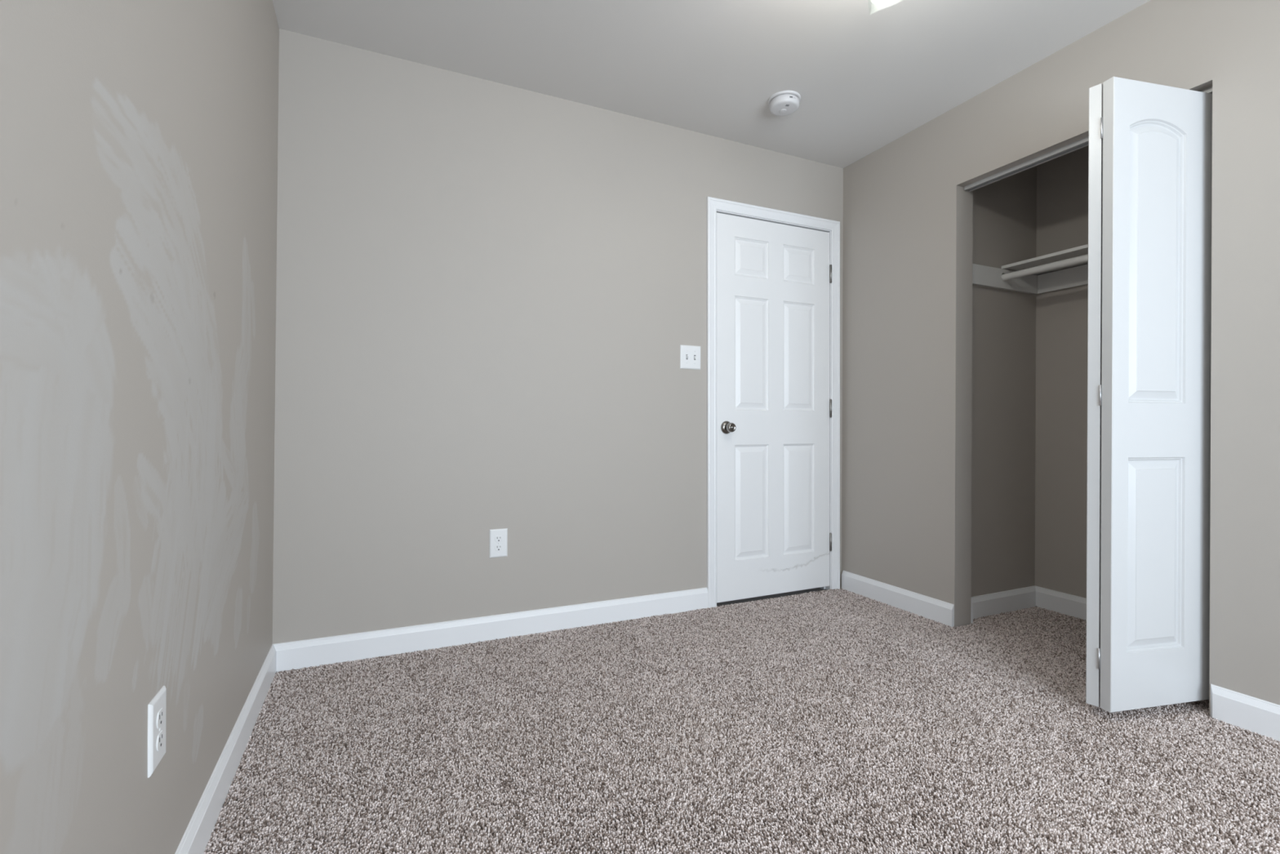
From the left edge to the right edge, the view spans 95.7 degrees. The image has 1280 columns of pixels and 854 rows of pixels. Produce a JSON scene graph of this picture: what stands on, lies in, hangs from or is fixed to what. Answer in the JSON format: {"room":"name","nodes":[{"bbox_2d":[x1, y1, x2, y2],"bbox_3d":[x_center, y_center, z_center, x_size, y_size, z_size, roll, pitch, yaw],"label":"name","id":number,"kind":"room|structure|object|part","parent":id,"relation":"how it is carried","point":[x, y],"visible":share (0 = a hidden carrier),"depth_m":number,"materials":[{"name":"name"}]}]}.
{"room":"empty bedroom","nodes":[
{"label":"empty bedroom","id":0,"kind":"room"},
{"bbox_2d":[0,0,279,853],"bbox_3d":[-0.530,-0.278,0.184,0.147,2.460,4.418,0,0,-25],"label":"wall","id":1,"kind":"structure","parent":0,"point":[139,138],"depth_m":0.89,"materials":[{"name":"paint"}]},
{"bbox_2d":[147,685,166,777],"bbox_3d":[-0.845,0.531,1.017,0.008,0.124,0.078,0,0,-25],"label":"wall outlet","id":2,"kind":"object","parent":1,"relation":"attached to","point":[157,706],"visible":1,"depth_m":1.00,"materials":[{"name":"white plastic"}]},
{"bbox_2d":[156,729,164,751],"bbox_3d":[-0.843,0.551,1.018,0.002,0.028,0.034,0,0,-25],"label":"receptacle","id":3,"kind":"object","parent":2,"relation":"attached to","point":[160,733],"depth_m":1.02,"materials":[{"name":"white plastic"}]},
{"bbox_2d":[156,707,164,728],"bbox_3d":[-0.843,0.511,1.018,0.002,0.028,0.034,0,0,-25],"label":"receptacle","id":4,"kind":"object","parent":2,"relation":"attached to","point":[160,711],"depth_m":1.02,"materials":[{"name":"white plastic"}]},
{"bbox_2d":[174,644,275,853],"bbox_3d":[-0.497,0.886,0.258,0.014,0.114,4.278,0,0,-25],"label":"baseboard","id":5,"kind":"structure","parent":1,"relation":"attached to","point":[195,839],"depth_m":1.47,"materials":[{"name":"white paint"}]},
{"bbox_2d":[272,28,843,644],"bbox_3d":[-0.099,-0.280,2.854,3.158,2.460,0.115,0,0,-25],"label":"wall","id":6,"kind":"structure","parent":0,"point":[489,293],"depth_m":2.52,"materials":[{"name":"grey paint"}]},
{"bbox_2d":[272,586,707,673],"bbox_3d":[-0.520,0.883,2.592,1.918,0.114,0.014,0,0,-25],"label":"baseboard","id":7,"kind":"structure","parent":6,"relation":"attached to","point":[300,654],"depth_m":2.50,"materials":[{"name":"white paint"}]},
{"bbox_2d":[488,528,507,557],"bbox_3d":[-0.622,0.511,2.548,0.078,0.124,0.008,0,0,-25],"label":"wall outlet","id":8,"kind":"object","parent":6,"relation":"attached to","point":[498,537],"visible":1,"depth_m":2.55,"materials":[{"name":"white plastic"}]},
{"bbox_2d":[494,544,502,551],"bbox_3d":[-0.621,0.531,2.546,0.034,0.028,0.002,0,0,-25],"label":"receptacle","id":9,"kind":"object","parent":8,"relation":"attached to","point":[497,547],"depth_m":2.55,"materials":[{"name":"white plastic"}]},
{"bbox_2d":[494,535,502,542],"bbox_3d":[-0.621,0.491,2.546,0.034,0.028,0.002,0,0,-25],"label":"receptacle","id":10,"kind":"object","parent":8,"relation":"attached to","point":[497,538],"depth_m":2.54,"materials":[{"name":"white plastic"}]},
{"bbox_2d":[680,344,700,369],"bbox_3d":[0.260,-0.355,2.946,0.119,0.120,0.016,0,0,-25],"label":"light switch","id":11,"kind":"object","parent":6,"relation":"attached to","point":[690,355],"visible":1,"depth_m":2.95,"materials":[{"name":"white plastic"}]},
{"bbox_2d":[706,196,839,608],"bbox_3d":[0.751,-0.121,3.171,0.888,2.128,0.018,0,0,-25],"label":"trim","id":12,"kind":"structure","parent":6,"relation":"attached to","point":[713,204],"depth_m":3.01,"materials":[{"name":"white paint"}]},
{"bbox_2d":[716,212,831,602],"bbox_3d":[0.757,-0.100,3.171,0.772,2.036,0.096,0,0,-25],"label":"door","id":13,"kind":"structure","parent":6,"relation":"in","point":[774,404],"depth_m":3.17,"materials":[{"name":"white paint"}]},
{"bbox_3d":[0.469,0.003,3.015,0.050,0.050,0.050,0,0,-25],"label":"knob","id":14,"kind":"part","parent":13,"relation":"part of","materials":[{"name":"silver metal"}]},
{"bbox_2d":[272,0,1150,168],"bbox_3d":[0.916,-1.554,1.355,3.785,0.100,5.348,0,0,-25],"label":"ceiling","id":15,"kind":"structure","parent":0,"point":[866,74],"depth_m":2.31,"materials":[{"name":"white paint"}]},
{"bbox_2d":[768,90,800,115],"bbox_3d":[0.664,-1.482,2.668,0.147,0.049,0.147,0,0,-25],"label":"smoke detector","id":16,"kind":"object","parent":15,"relation":"attached to","point":[786,104],"visible":1,"depth_m":2.63,"materials":[{"name":"white plastic"}]},
{"bbox_3d":[0.664,-1.502,2.668,0.147,0.010,0.147,0,0,-25],"label":"plate","id":17,"kind":"part","parent":16,"relation":"part of","materials":[{"name":"white plastic"}]},
{"bbox_2d":[203,587,1279,853],"bbox_3d":[0.896,0.963,1.393,3.535,0.066,5.178,0,0,-25],"label":"floor","id":18,"kind":"structure","parent":0,"point":[815,720],"depth_m":1.67,"materials":[{"name":"carpet"}]},
{"bbox_2d":[970,165,1036,596],"bbox_3d":[1.848,-0.273,2.999,0.672,2.460,0.100,0,0,-25],"label":"wall","id":19,"kind":"structure","parent":0,"point":[1003,418],"depth_m":2.94,"materials":[{"name":"grey paint"}]},
{"bbox_2d":[970,585,1035,619],"bbox_3d":[1.829,0.892,2.930,0.558,0.114,0.014,0,0,-25],"label":"baseboard","id":20,"kind":"structure","parent":19,"relation":"attached to","point":[993,603],"depth_m":2.93,"materials":[{"name":"white paint"}]},
{"bbox_2d":[972,263,1038,294],"bbox_3d":[1.830,-0.745,2.923,0.572,0.096,0.019,0,0,-25],"label":"cleat","id":21,"kind":"object","parent":19,"relation":"attached to","point":[982,275],"visible":0.84,"depth_m":2.90,"materials":[{"name":"white paint"}]},
{"bbox_2d":[1001,253,1088,280],"bbox_3d":[2.090,-0.749,2.343,0.033,0.033,1.279,0,0,-25],"label":"closet rod","id":22,"kind":"object","parent":21,"relation":"attached to","point":[1082,259],"visible":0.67,"depth_m":2.72,"materials":[{"name":"white paint"}]},
{"bbox_2d":[841,0,1279,715],"bbox_3d":[2.148,-0.270,1.402,0.115,2.460,4.398,0,0,-25],"label":"wall","id":23,"kind":"structure","parent":0,"point":[908,211],"depth_m":2.43,"materials":[{"name":"grey paint"}]},
{"bbox_2d":[841,570,954,626],"bbox_3d":[1.321,0.889,3.040,0.014,0.114,0.706,0,0,-25],"label":"baseboard","id":24,"kind":"structure","parent":23,"relation":"attached to","point":[936,610],"depth_m":2.98,"materials":[{"name":"white paint"}]},
{"bbox_2d":[970,601,973,623],"bbox_3d":[1.580,0.891,2.788,0.014,0.114,0.036,0,0,-25],"label":"baseboard","id":25,"kind":"structure","parent":23,"relation":"attached to","point":[971,606],"depth_m":2.77,"materials":[{"name":"white paint"}]},
{"bbox_2d":[964,86,1212,191],"bbox_3d":[1.737,-1.124,2.332,0.042,0.017,0.905,0,0,-25],"label":"door track","id":26,"kind":"object","parent":23,"relation":"attached to","point":[1084,142],"visible":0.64,"depth_m":2.46,"materials":[{"name":"silver metal"}]},
{"bbox_2d":[1085,76,1212,712],"bbox_3d":[1.685,-0.110,1.961,0.450,2.031,0.256,0,0,-25],"label":"door","id":27,"kind":"structure","parent":26,"relation":"hanging from","point":[1150,148],"depth_m":1.88,"materials":[{"name":"white paint"}]},
{"bbox_2d":[1210,684,1279,741],"bbox_3d":[2.402,0.897,0.686,0.014,0.114,2.638,0,0,-25],"label":"baseboard","id":28,"kind":"structure","parent":23,"relation":"attached to","point":[1262,717],"depth_m":1.80,"materials":[{"name":"white paint"}]},
{"bbox_2d":[1035,145,1088,598],"bbox_3d":[2.418,-0.270,2.443,0.100,2.460,1.385,0,0,-25],"label":"wall","id":29,"kind":"structure","parent":0,"point":[1062,181],"depth_m":2.93,"materials":[{"name":"grey paint"}]},
{"bbox_2d":[1035,586,1086,620],"bbox_3d":[2.341,0.894,2.466,0.014,0.114,1.285,0,0,-25],"label":"baseboard","id":30,"kind":"structure","parent":29,"relation":"attached to","point":[1064,603],"depth_m":2.92,"materials":[{"name":"white paint"}]},
{"bbox_2d":[1037,263,1088,293],"bbox_3d":[2.349,-0.742,2.454,0.019,0.096,1.266,0,0,-25],"label":"cleat","id":31,"kind":"object","parent":29,"relation":"attached to","point":[1077,276],"visible":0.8,"depth_m":2.91,"materials":[{"name":"white paint"}]},
{"bbox_2d":[1001,244,1088,275],"bbox_3d":[2.222,-0.803,2.406,0.289,0.015,1.277,0,0,-25],"label":"closet shelf","id":32,"kind":"object","parent":31,"relation":"on","point":[1082,250],"visible":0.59,"depth_m":2.78,"materials":[{"name":"white paint"}]}
]}

